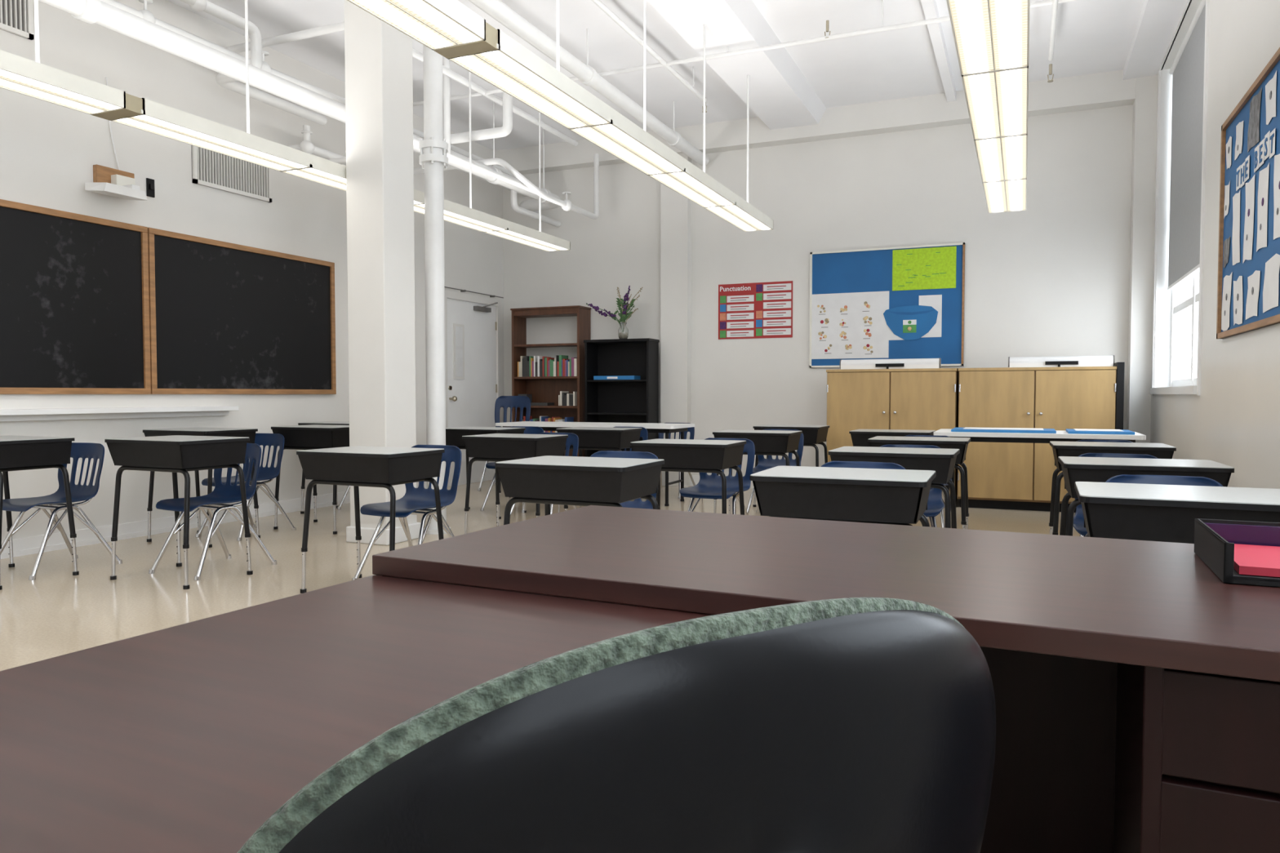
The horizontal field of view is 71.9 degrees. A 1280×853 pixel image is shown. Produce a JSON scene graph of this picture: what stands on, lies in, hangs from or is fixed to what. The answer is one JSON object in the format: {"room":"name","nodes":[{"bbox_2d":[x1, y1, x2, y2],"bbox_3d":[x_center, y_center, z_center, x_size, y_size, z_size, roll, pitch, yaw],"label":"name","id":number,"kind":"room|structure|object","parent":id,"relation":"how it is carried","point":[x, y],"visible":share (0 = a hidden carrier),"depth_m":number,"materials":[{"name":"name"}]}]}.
{"room":"classroom","nodes":[
{"label":"classroom","id":0,"kind":"room"},
{"bbox_2d":[0,0,503,540],"bbox_3d":[-3.917,-1.161,5.863,0.150,3.950,11.200,1,2,23],"label":"wall","id":1,"kind":"structure","parent":0,"point":[49,151],"depth_m":6.63,"materials":[{"name":"paint"}]},
{"bbox_2d":[0,0,33,39],"bbox_3d":[-4.054,-2.675,5.272,0.025,0.420,0.810,1,2,23],"label":"air vent","id":2,"kind":"object","parent":1,"relation":"in","point":[16,16],"visible":1,"depth_m":5.57,"materials":[{"name":"metal"}]},
{"bbox_2d":[0,199,151,394],"bbox_3d":[-3.955,-0.809,5.554,0.035,1.210,1.880,1,2,23],"label":"chalkboard","id":3,"kind":"object","parent":1,"relation":"attached to","point":[74,295],"visible":1,"depth_m":5.90,"materials":[{"name":"stone"}]},
{"bbox_2d":[84,77,147,199],"bbox_3d":[-3.598,-1.994,6.064,0.250,0.840,0.380,1,2,23],"label":"projector","id":4,"kind":"object","parent":1,"relation":"attached to","point":[108,181],"visible":0.94,"depth_m":6.07,"materials":[{"name":"white plastic"}]},
{"bbox_2d":[0,405,239,421],"bbox_3d":[-4.183,-0.047,4.901,0.160,0.075,4.650,1,2,23],"label":"chalk tray","id":5,"kind":"object","parent":1,"relation":"attached to","point":[58,414],"visible":1,"depth_m":6.07,"materials":[{"name":"white metal"}]},
{"bbox_2d":[146,177,155,197],"bbox_3d":[-3.563,-1.742,6.429,0.030,0.130,0.060,1,2,23],"label":"wall outlet","id":6,"kind":"object","parent":1,"relation":"attached to","point":[150,192],"visible":1,"depth_m":6.42,"materials":[{"name":"black plastic"}]},
{"bbox_2d":[0,481,426,559],"bbox_3d":[-4.093,0.781,5.301,0.030,0.110,9.600,1,2,23],"label":"baseboard","id":7,"kind":"structure","parent":1,"relation":"attached to","point":[32,544],"depth_m":6.39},
{"bbox_2d":[191,145,271,202],"bbox_3d":[-3.270,-2.057,7.098,0.025,0.350,0.760,1,2,23],"label":"air vent","id":8,"kind":"object","parent":1,"relation":"in","point":[211,169],"visible":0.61,"depth_m":7.06,"materials":[{"name":"metal"}]},
{"bbox_2d":[147,227,336,394],"bbox_3d":[-3.202,-0.873,7.286,0.035,1.210,1.880,1,2,23],"label":"chalkboard","id":9,"kind":"object","parent":1,"relation":"attached to","point":[225,317],"visible":1,"depth_m":7.14,"materials":[{"name":"stone"}]},
{"bbox_2d":[444,289,501,487],"bbox_3d":[-1.867,-0.427,10.159,0.207,2.170,1.160,1,2,23],"label":"door","id":10,"kind":"structure","parent":1,"relation":"in","point":[473,372],"depth_m":10.18,"materials":[{"name":"paint"}]},
{"bbox_2d":[444,286,503,297],"bbox_3d":[-1.924,-1.544,10.165,0.066,0.020,1.200,1,2,23],"label":"rail","id":11,"kind":"object","parent":1,"relation":"attached to","point":[460,290],"visible":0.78,"depth_m":10.10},
{"bbox_2d":[344,0,420,545],"bbox_3d":[-1.808,-1.172,6.161,0.360,3.950,0.370,1,2,23],"label":"structural column","id":12,"kind":"structure","parent":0,"point":[379,73],"depth_m":6.03,"materials":[{"name":"paint"}]},
{"bbox_2d":[0,479,1079,671],"bbox_3d":[-0.629,0.915,4.508,7.420,0.100,11.300,1,2,23],"label":"floor","id":13,"kind":"structure","parent":0,"point":[59,612],"depth_m":5.05,"materials":[{"name":"tile"}]},
{"bbox_2d":[0,435,79,590],"bbox_3d":[-3.568,0.457,4.931,0.612,0.785,0.462,1,2,24],"label":"student desk","id":14,"kind":"object","parent":13,"relation":"on","point":[17,453],"visible":0.87,"depth_m":4.88,"materials":[{"name":"black plastic"}]},
{"bbox_2d":[0,442,122,580],"bbox_3d":[-3.453,0.474,5.194,0.442,0.735,0.542,1,2,24],"label":"chair","id":15,"kind":"object","parent":13,"relation":"on","point":[55,502],"visible":0.85,"depth_m":5.26,"materials":[{"name":"blue plastic"}]},
{"bbox_2d":[104,435,253,589],"bbox_3d":[-2.583,0.456,4.950,0.612,0.785,0.462,1,2,24],"label":"student desk","id":16,"kind":"object","parent":13,"relation":"on","point":[175,454],"visible":0.96,"depth_m":4.81,"materials":[{"name":"black plastic"}]},
{"bbox_2d":[142,427,260,547],"bbox_3d":[-3.086,0.410,6.214,0.612,0.785,0.462,1,2,23],"label":"student desk","id":17,"kind":"object","parent":13,"relation":"on","point":[218,432],"visible":0.51,"depth_m":6.15,"materials":[{"name":"black plastic"}]},
{"bbox_2d":[148,443,276,580],"bbox_3d":[-2.511,0.475,5.188,0.442,0.735,0.542,1,2,27],"label":"chair","id":18,"kind":"object","parent":13,"relation":"on","point":[222,494],"visible":0.7,"depth_m":5.23,"materials":[{"name":"blue plastic"}]},
{"bbox_2d":[195,433,296,541],"bbox_3d":[-2.906,0.426,6.504,0.442,0.735,0.542,1,2,23],"label":"chair","id":19,"kind":"object","parent":13,"relation":"on","point":[265,473],"visible":0.64,"depth_m":6.60,"materials":[{"name":"blue plastic"}]},
{"bbox_2d":[271,424,349,534],"bbox_3d":[-2.435,0.389,6.782,0.612,0.785,0.462,1,2,24],"label":"student desk","id":20,"kind":"object","parent":13,"relation":"on","point":[310,437],"visible":0.59,"depth_m":6.58,"materials":[{"name":"black plastic"}]},
{"bbox_2d":[297,421,349,514],"bbox_3d":[-2.567,0.357,7.656,0.612,0.785,0.462,1,2,23],"label":"student desk","id":21,"kind":"object","parent":13,"relation":"on","point":[328,423],"visible":0.2,"depth_m":7.59,"materials":[{"name":"black plastic"}]},
{"bbox_2d":[337,485,350,509],"bbox_3d":[-2.405,0.371,8.030,0.442,0.735,0.542,1,2,24],"label":"chair","id":22,"kind":"object","parent":13,"relation":"on","point":[348,486],"visible":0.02,"depth_m":7.92,"materials":[{"name":"blue plastic"}]},
{"bbox_2d":[296,445,444,593],"bbox_3d":[-1.401,0.491,4.622,0.612,0.740,0.462,1,2,24],"label":"student desk","id":23,"kind":"object","parent":13,"relation":"on","point":[385,467],"visible":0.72,"depth_m":4.48,"materials":[{"name":"black plastic"}]},
{"bbox_2d":[351,444,462,580],"bbox_3d":[-1.273,0.483,4.966,0.442,0.735,0.542,1,2,25],"label":"chair","id":24,"kind":"object","parent":13,"relation":"on","point":[416,501],"visible":0.71,"depth_m":5.02,"materials":[{"name":"blue plastic"}]},
{"bbox_2d":[418,44,450,534],"bbox_3d":[-1.515,-1.184,6.508,0.207,3.950,0.207,1,2,23],"label":"vertical pipe","id":25,"kind":"object","parent":13,"relation":"on","point":[433,148],"visible":0.81,"depth_m":6.45,"materials":[{"name":"white metal"}]},
{"bbox_2d":[445,426,526,519],"bbox_3d":[-1.353,0.383,7.566,0.612,0.740,0.462,1,2,23],"label":"student desk","id":26,"kind":"object","parent":13,"relation":"on","point":[453,435],"visible":0.23,"depth_m":7.41,"materials":[{"name":"black plastic"}]},
{"bbox_2d":[477,395,530,490],"bbox_3d":[-1.449,0.174,9.605,0.464,1.014,0.597,0,2,11],"label":"chair","id":27,"kind":"object","parent":13,"relation":"on","point":[504,402],"visible":0.37,"depth_m":9.80,"materials":[{"name":"blue plastic"}]},
{"bbox_2d":[480,426,543,512],"bbox_3d":[-1.121,0.373,7.952,0.442,0.735,0.542,1,2,19],"label":"chair","id":28,"kind":"object","parent":13,"relation":"on","point":[529,429],"visible":0.18,"depth_m":7.94,"materials":[{"name":"blue plastic"}]},
{"bbox_2d":[462,433,568,533],"bbox_3d":[-0.873,0.433,6.213,0.612,0.740,0.462,1,2,23],"label":"student desk","id":29,"kind":"object","parent":13,"relation":"on","point":[497,447],"visible":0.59,"depth_m":6.06,"materials":[{"name":"black plastic"}]},
{"bbox_2d":[510,432,578,516],"bbox_3d":[-0.722,0.422,6.634,0.442,0.735,0.542,1,2,27],"label":"chair","id":30,"kind":"object","parent":13,"relation":"on","point":[572,439],"visible":0.12,"depth_m":6.73,"materials":[{"name":"blue plastic"}]},
{"bbox_2d":[510,305,591,457],"bbox_3d":[-1.050,-0.371,10.395,0.920,2.040,0.300,1,2,23],"label":"bookcase","id":31,"kind":"object","parent":13,"relation":"on","point":[542,388],"visible":0.56,"depth_m":10.43,"materials":[{"name":"brown wood"}]},
{"bbox_2d":[517,355,577,432],"bbox_3d":[-1.055,-0.354,10.370,0.790,0.956,0.170,1,2,23],"label":"books","id":32,"kind":"object","parent":31,"relation":"in","point":[529,366],"visible":0.58,"depth_m":10.28,"materials":[{"name":"multicoloured paper"}]},
{"bbox_2d":[495,455,664,524],"bbox_3d":[-0.254,0.519,3.851,0.612,0.740,0.462,1,2,23],"label":"student desk","id":33,"kind":"object","parent":13,"relation":"on","point":[548,480],"visible":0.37,"depth_m":3.68,"materials":[{"name":"black plastic"}]},
{"bbox_2d":[495,421,694,506],"bbox_3d":[-0.452,0.341,8.633,1.900,0.745,0.600,1,2,23],"label":"folding table","id":34,"kind":"object","parent":13,"relation":"on","point":[667,428],"visible":0.61,"depth_m":8.42,"materials":[{"name":"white plastic"}]},
{"bbox_2d":[555,426,642,512],"bbox_3d":[-0.342,0.385,7.508,0.612,0.740,0.462,1,2,22],"label":"student desk","id":35,"kind":"object","parent":13,"relation":"on","point":[604,438],"visible":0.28,"depth_m":7.31,"materials":[{"name":"black plastic"}]},
{"bbox_2d":[237,597,995,852],"bbox_3d":[-0.102,0.547,0.750,0.636,0.912,0.669,-1,2,-30],"label":"office chair","id":36,"kind":"object","parent":13,"relation":"on","point":[849,725],"visible":1,"depth_m":0.45,"materials":[{"name":"black leather"}]},
{"bbox_2d":[583,337,659,457],"bbox_3d":[-0.209,-0.154,9.928,0.800,1.640,0.300,1,2,23],"label":"bookcase","id":37,"kind":"object","parent":13,"relation":"on","point":[607,401],"visible":0.6,"depth_m":10.02,"materials":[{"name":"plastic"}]},
{"bbox_2d":[586,285,642,338],"bbox_3d":[-0.289,-1.276,9.931,0.708,0.602,0.133,1,2,23],"label":"flower vase","id":38,"kind":"object","parent":37,"relation":"on","point":[623,331],"visible":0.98,"depth_m":9.87,"materials":[{"name":"clear glass"}]},
{"bbox_2d":[593,375,640,379],"bbox_3d":[-0.260,-0.547,9.922,0.500,0.044,0.185,1,2,23],"label":"binder","id":39,"kind":"object","parent":37,"relation":"in","point":[604,377],"visible":0.88,"depth_m":9.83,"materials":[{"name":"blue plastic"}]},
{"bbox_2d":[590,450,657,509],"bbox_3d":[-0.147,0.504,4.401,0.442,0.735,0.542,1,2,20],"label":"chair","id":40,"kind":"object","parent":13,"relation":"on","point":[637,503],"visible":0.19,"depth_m":4.55,"materials":[{"name":"blue plastic"}]},
{"bbox_2d":[608,426,648,501],"bbox_3d":[-0.180,0.376,7.880,0.442,0.735,0.542,1,2,23],"label":"chair","id":41,"kind":"object","parent":13,"relation":"on","point":[644,434],"visible":0.12,"depth_m":7.99,"materials":[{"name":"blue plastic"}]},
{"bbox_2d":[0,505,1279,852],"bbox_3d":[0.236,0.620,0.818,1.830,0.760,2.095,1,2,26],"label":"desk","id":42,"kind":"object","parent":13,"relation":"on","point":[1136,688],"visible":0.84,"depth_m":1.07,"materials":[{"name":"brown wood"}]},
{"bbox_2d":[1194,518,1279,586],"bbox_3d":[1.042,0.192,1.307,0.340,0.058,0.270,1,2,24],"label":"tray","id":43,"kind":"object","parent":42,"relation":"on","point":[1215,540],"visible":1,"depth_m":1.43,"materials":[{"name":"black plastic"}]},
{"bbox_2d":[1233,543,1279,577],"bbox_3d":[1.044,0.204,1.300,0.302,0.012,0.233,1,2,26],"label":"folder","id":44,"kind":"object","parent":43,"relation":"in","point":[1252,560],"visible":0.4,"depth_m":1.31,"materials":[{"name":"pink paper"}]},
{"bbox_2d":[658,422,695,498],"bbox_3d":[0.310,0.335,9.008,0.442,0.735,0.542,1,2,23],"label":"chair","id":45,"kind":"object","parent":13,"relation":"on","point":[691,429],"visible":0.14,"depth_m":9.12,"materials":[{"name":"blue plastic"}]},
{"bbox_2d":[630,439,746,515],"bbox_3d":[0.302,0.461,5.430,0.612,0.740,0.462,1,2,22],"label":"student desk","id":46,"kind":"object","parent":13,"relation":"on","point":[693,455],"visible":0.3,"depth_m":5.24,"materials":[{"name":"black plastic"}]},
{"bbox_2d":[680,437,755,515],"bbox_3d":[0.510,0.453,5.782,0.442,0.735,0.542,1,2,24],"label":"chair","id":47,"kind":"object","parent":13,"relation":"on","point":[708,486],"visible":0.64,"depth_m":5.85,"materials":[{"name":"blue plastic"}]},
{"bbox_2d":[712,429,802,514],"bbox_3d":[0.922,0.407,6.904,0.612,0.740,0.462,1,2,22],"label":"student desk","id":48,"kind":"object","parent":13,"relation":"on","point":[766,442],"visible":0.42,"depth_m":6.69,"materials":[{"name":"black plastic"}]},
{"bbox_2d":[746,429,804,514],"bbox_3d":[1.126,0.397,7.302,0.442,0.735,0.542,1,2,20],"label":"chair","id":49,"kind":"object","parent":13,"relation":"on","point":[763,464],"visible":0.3,"depth_m":7.43,"materials":[{"name":"blue plastic"}]},
{"bbox_2d":[752,424,829,506],"bbox_3d":[1.394,0.363,8.115,0.612,0.740,0.462,1,2,24],"label":"student desk","id":50,"kind":"object","parent":13,"relation":"on","point":[813,435],"visible":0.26,"depth_m":7.91,"materials":[{"name":"black plastic"}]},
{"bbox_2d":[750,466,936,526],"bbox_3d":[0.758,0.540,3.270,0.612,0.740,0.462,1,2,23],"label":"student desk","id":51,"kind":"object","parent":13,"relation":"on","point":[855,495],"visible":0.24,"depth_m":3.08,"materials":[{"name":"black plastic"}]},
{"bbox_2d":[820,461,905,469],"bbox_3d":[0.891,0.529,3.699,0.442,0.735,0.542,1,2,26],"label":"chair","id":52,"kind":"object","parent":13,"relation":"on","point":[861,464],"visible":0.11,"depth_m":3.89,"materials":[{"name":"blue plastic"}]},
{"bbox_2d":[848,429,935,519],"bbox_3d":[2.012,0.403,7.029,0.612,0.740,0.462,1,2,24],"label":"student desk","id":53,"kind":"object","parent":13,"relation":"on","point":[860,437],"visible":0.12,"depth_m":6.89,"materials":[{"name":"black plastic"}]},
{"bbox_2d":[826,368,959,503],"bbox_3d":[2.431,0.087,8.472,1.180,1.265,0.640,1,2,23],"label":"storage cabinet","id":54,"kind":"object","parent":13,"relation":"on","point":[920,398],"visible":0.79,"depth_m":8.21,"materials":[{"name":"brown wood"}]},
{"bbox_2d":[840,358,941,369],"bbox_3d":[2.360,-0.592,8.347,0.920,0.096,0.112,1,2,23],"label":"case","id":55,"kind":"object","parent":54,"relation":"on","point":[907,363],"visible":0.99,"depth_m":8.30,"materials":[{"name":"white plastic"}]},
{"bbox_2d":[827,446,959,528],"bbox_3d":[1.327,0.492,4.603,0.612,0.740,0.462,1,2,24],"label":"student desk","id":56,"kind":"object","parent":13,"relation":"on","point":[940,460],"visible":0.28,"depth_m":4.39,"materials":[{"name":"black plastic"}]},
{"bbox_2d":[879,444,944,527],"bbox_3d":[1.514,0.482,4.987,0.442,0.735,0.542,1,2,19],"label":"chair","id":57,"kind":"object","parent":13,"relation":"on","point":[935,504],"visible":0.19,"depth_m":5.04,"materials":[{"name":"blue plastic"}]},
{"bbox_2d":[867,435,970,528],"bbox_3d":[1.836,0.448,5.798,0.612,0.740,0.462,1,2,23],"label":"student desk","id":58,"kind":"object","parent":13,"relation":"on","point":[961,443],"visible":0.34,"depth_m":5.58,"materials":[{"name":"black plastic"}]},
{"bbox_2d":[903,435,951,528],"bbox_3d":[1.980,0.438,6.201,0.442,0.735,0.542,1,2,28],"label":"chair","id":59,"kind":"object","parent":13,"relation":"on","point":[942,518],"visible":0.14,"depth_m":6.19,"materials":[{"name":"blue plastic"}]},
{"bbox_2d":[933,428,1146,526],"bbox_3d":[2.984,0.413,6.682,1.400,0.745,0.700,1,2,23],"label":"folding table","id":60,"kind":"object","parent":13,"relation":"on","point":[1060,435],"visible":0.27,"depth_m":6.40,"materials":[{"name":"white plastic"}]},
{"bbox_2d":[951,426,1056,433],"bbox_3d":[2.772,0.026,6.733,0.720,0.022,0.450,1,2,23],"label":"desk mat","id":61,"kind":"object","parent":60,"relation":"on","point":[966,428],"visible":1,"depth_m":6.59,"materials":[{"name":"blue plastic"}]},
{"bbox_2d":[1066,428,1134,435],"bbox_3d":[3.369,0.036,6.474,0.420,0.022,0.450,1,2,23],"label":"desk mat","id":62,"kind":"object","parent":60,"relation":"on","point":[1085,431],"visible":1,"depth_m":6.31,"materials":[{"name":"blue plastic"}]},
{"bbox_2d":[957,362,1124,512],"bbox_3d":[3.587,0.088,7.969,1.320,1.300,0.640,1,2,23],"label":"storage cabinet","id":63,"kind":"object","parent":13,"relation":"on","point":[1016,476],"visible":0.81,"depth_m":7.75,"materials":[{"name":"brown wood"}]},
{"bbox_2d":[1008,355,1115,367],"bbox_3d":[3.691,-0.570,7.746,0.840,0.096,0.112,1,2,23],"label":"case","id":64,"kind":"object","parent":63,"relation":"on","point":[1060,361],"visible":0.98,"depth_m":7.71,"materials":[{"name":"white plastic"}]},
{"bbox_2d":[1072,440,1132,536],"bbox_3d":[2.940,0.462,5.533,0.442,0.735,0.542,1,2,19],"label":"chair","id":65,"kind":"object","parent":13,"relation":"on","point":[1099,441],"visible":0.09,"depth_m":5.73,"materials":[{"name":"blue plastic"}]},
{"bbox_2d":[1048,440,1176,535],"bbox_3d":[2.727,0.472,5.139,0.612,0.740,0.462,1,2,22],"label":"student desk","id":66,"kind":"object","parent":13,"relation":"on","point":[1160,451],"visible":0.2,"depth_m":5.01,"materials":[{"name":"black plastic"}]},
{"bbox_2d":[1073,453,1158,537],"bbox_3d":[2.291,0.510,4.235,0.442,0.735,0.542,1,2,27],"label":"chair","id":67,"kind":"object","parent":13,"relation":"on","point":[1078,518],"visible":0.11,"depth_m":4.39,"materials":[{"name":"blue plastic"}]},
{"bbox_2d":[1057,456,1234,536],"bbox_3d":[2.149,0.521,3.810,0.612,0.740,0.462,1,2,22],"label":"student desk","id":68,"kind":"object","parent":13,"relation":"on","point":[1074,468],"visible":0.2,"depth_m":3.68,"materials":[{"name":"black plastic"}]},
{"bbox_2d":[1105,474,1222,486],"bbox_3d":[1.834,0.554,3.039,0.442,0.735,0.542,1,2,20],"label":"chair","id":69,"kind":"object","parent":13,"relation":"on","point":[1123,478],"visible":0.1,"depth_m":3.23,"materials":[{"name":"blue plastic"}]},
{"bbox_2d":[1074,481,1279,543],"bbox_3d":[1.630,0.564,2.619,0.612,0.740,0.462,1,2,24],"label":"student desk","id":70,"kind":"object","parent":13,"relation":"on","point":[1160,513],"visible":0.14,"depth_m":2.48,"materials":[{"name":"black plastic"}]},
{"bbox_2d":[167,0,1144,151],"bbox_3d":[-0.629,-3.132,4.360,7.420,0.100,11.300,1,2,23],"label":"ceiling","id":71,"kind":"structure","parent":0,"point":[1092,36],"depth_m":7.47,"materials":[{"name":"paint"}]},
{"bbox_2d":[0,0,346,191],"label":"pendant light fixture","id":72,"kind":"object","parent":71,"relation":"hanging from","point":[37,78],"depth_m":4.85,"materials":[{"name":"beige metal"}]},
{"bbox_2d":[38,0,560,213],"bbox_3d":[-3.180,-2.718,5.485,0.644,0.810,10.900,1,2,23],"label":"pendant light fixture","id":73,"kind":"object","parent":71,"relation":"attached to","point":[99,12],"visible":0.59,"depth_m":5.77,"materials":[{"name":"white paint"}]},
{"bbox_2d":[100,0,599,226],"bbox_3d":[-3.108,-2.608,5.457,1.615,1.028,10.900,1,2,23],"label":"pipes","id":74,"kind":"object","parent":71,"relation":"attached to","point":[256,43],"visible":0.53,"depth_m":7.47,"materials":[{"name":"white metal"}]},
{"bbox_2d":[444,71,570,251],"label":"pendant light fixture","id":75,"kind":"object","parent":71,"relation":"hanging from","point":[455,213],"depth_m":7.95,"materials":[{"name":"beige metal"}]},
{"bbox_2d":[347,0,773,231],"bbox_3d":[-0.744,-2.345,3.810,0.270,1.432,9.172,1,2,23],"label":"pendant light fixture","id":76,"kind":"object","parent":71,"relation":"hanging from","point":[451,29],"visible":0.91,"depth_m":4.50,"materials":[{"name":"beige metal"}]},
{"bbox_2d":[468,0,709,165],"bbox_3d":[-1.456,-2.872,4.675,0.144,0.442,10.800,1,2,23],"label":"ceiling pipe","id":77,"kind":"object","parent":71,"relation":"attached to","point":[497,10],"visible":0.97,"depth_m":6.92,"materials":[{"name":"white metal"}]},
{"bbox_2d":[647,0,826,129],"bbox_3d":[-0.537,-3.002,4.226,0.660,0.150,10.720,1,2,23],"label":"beam","id":78,"kind":"structure","parent":71,"relation":"attached to","point":[780,95],"depth_m":7.31,"materials":[{"name":"paint"}]},
{"bbox_2d":[413,0,1077,112],"bbox_3d":[-0.926,-2.851,3.737,6.840,0.415,9.502,1,2,23],"label":"pipe","id":79,"kind":"object","parent":71,"relation":"attached to","point":[599,3],"visible":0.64,"depth_m":6.80,"materials":[{"name":"white metal"}]},
{"bbox_2d":[920,0,955,102],"bbox_3d":[0.876,-3.009,3.611,0.080,0.090,10.720,1,2,23],"label":"beam","id":80,"kind":"structure","parent":71,"relation":"attached to","point":[930,6],"depth_m":7.26,"materials":[{"name":"paint"}]},
{"bbox_2d":[946,0,1030,213],"bbox_3d":[1.173,-2.315,2.978,0.290,1.432,9.172,1,2,23],"label":"pendant light fixture","id":81,"kind":"object","parent":71,"relation":"hanging from","point":[991,37],"visible":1,"depth_m":4.29,"materials":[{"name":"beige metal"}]},
{"bbox_2d":[502,104,1133,476],"bbox_3d":[1.528,-1.295,9.517,6.920,3.950,0.150,1,2,23],"label":"wall","id":82,"kind":"structure","parent":0,"point":[1051,277],"depth_m":9.19,"materials":[{"name":"paint"}]},
{"bbox_2d":[660,153,691,486],"bbox_3d":[0.401,-1.182,9.864,0.320,3.700,0.120,1,2,23],"label":"pilaster","id":83,"kind":"object","parent":82,"relation":"attached to","point":[675,208],"visible":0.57,"depth_m":9.80,"materials":[{"name":"paint"}]},
{"bbox_2d":[718,280,792,339],"bbox_3d":[1.244,-1.256,9.556,0.830,0.600,0.009,1,2,23],"label":"poster","id":84,"kind":"object","parent":82,"relation":"attached to","point":[754,310],"visible":1,"depth_m":9.55,"materials":[{"name":"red paper"}]},
{"bbox_2d":[494,69,1135,174],"bbox_3d":[1.462,-3.128,9.299,6.920,0.270,0.180,1,2,23],"label":"ceiling beam","id":85,"kind":"structure","parent":82,"relation":"attached to","point":[1105,89],"depth_m":8.88,"materials":[{"name":"paint"}]},
{"bbox_2d":[690,475,957,497],"bbox_3d":[1.448,0.621,9.530,6.680,0.120,0.020,1,2,23],"label":"baseboard","id":86,"kind":"structure","parent":82,"relation":"attached to","point":[696,477],"depth_m":9.87,"materials":[{"name":"white"}]},
{"bbox_2d":[808,242,964,367],"bbox_3d":[2.496,-1.216,9.000,1.530,1.210,0.032,1,2,23],"label":"bulletin board","id":87,"kind":"object","parent":82,"relation":"attached to","point":[896,302],"visible":1,"depth_m":8.98,"materials":[{"name":"blue paper"}]},
{"bbox_2d":[1126,75,1157,443],"bbox_3d":[4.553,-1.214,8.013,0.170,3.900,0.200,1,2,23],"label":"pilaster","id":88,"kind":"object","parent":82,"relation":"attached to","point":[1145,103],"visible":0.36,"depth_m":7.92,"materials":[{"name":"paint"}]},
{"bbox_2d":[1150,0,1279,488],"bbox_3d":[2.613,-1.057,3.026,0.250,3.950,11.200,1,2,23],"label":"wall","id":89,"kind":"structure","parent":0,"point":[1234,420],"depth_m":5.05,"materials":[{"name":"paint"}]},
{"bbox_2d":[1123,0,1186,79],"bbox_3d":[2.338,-2.986,2.976,0.270,0.090,10.720,1,2,23],"label":"beam","id":90,"kind":"structure","parent":89,"relation":"attached to","point":[1158,20],"depth_m":6.98,"materials":[{"name":"paint"}]},
{"bbox_2d":[1149,0,1209,395],"bbox_3d":[4.158,-1.676,6.684,0.210,2.880,2.300,1,2,23],"label":"window","id":91,"kind":"structure","parent":89,"relation":"in","point":[1167,308],"depth_m":7.65,"materials":[{"name":"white glass"}]},
{"bbox_2d":[1167,0,1205,290],"bbox_3d":[4.162,-2.092,6.667,0.044,1.892,2.080,1,2,23],"label":"roller blind","id":92,"kind":"object","parent":91,"relation":"attached to","point":[1187,69],"visible":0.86,"depth_m":6.83,"materials":[{"name":"fabric"}]},
{"bbox_2d":[1216,47,1279,338],"bbox_3d":[2.871,-1.076,3.971,0.030,1.220,2.440,1,2,23],"label":"notice board","id":93,"kind":"object","parent":89,"relation":"attached to","point":[1248,284],"visible":1,"depth_m":4.43,"materials":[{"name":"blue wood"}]}
]}

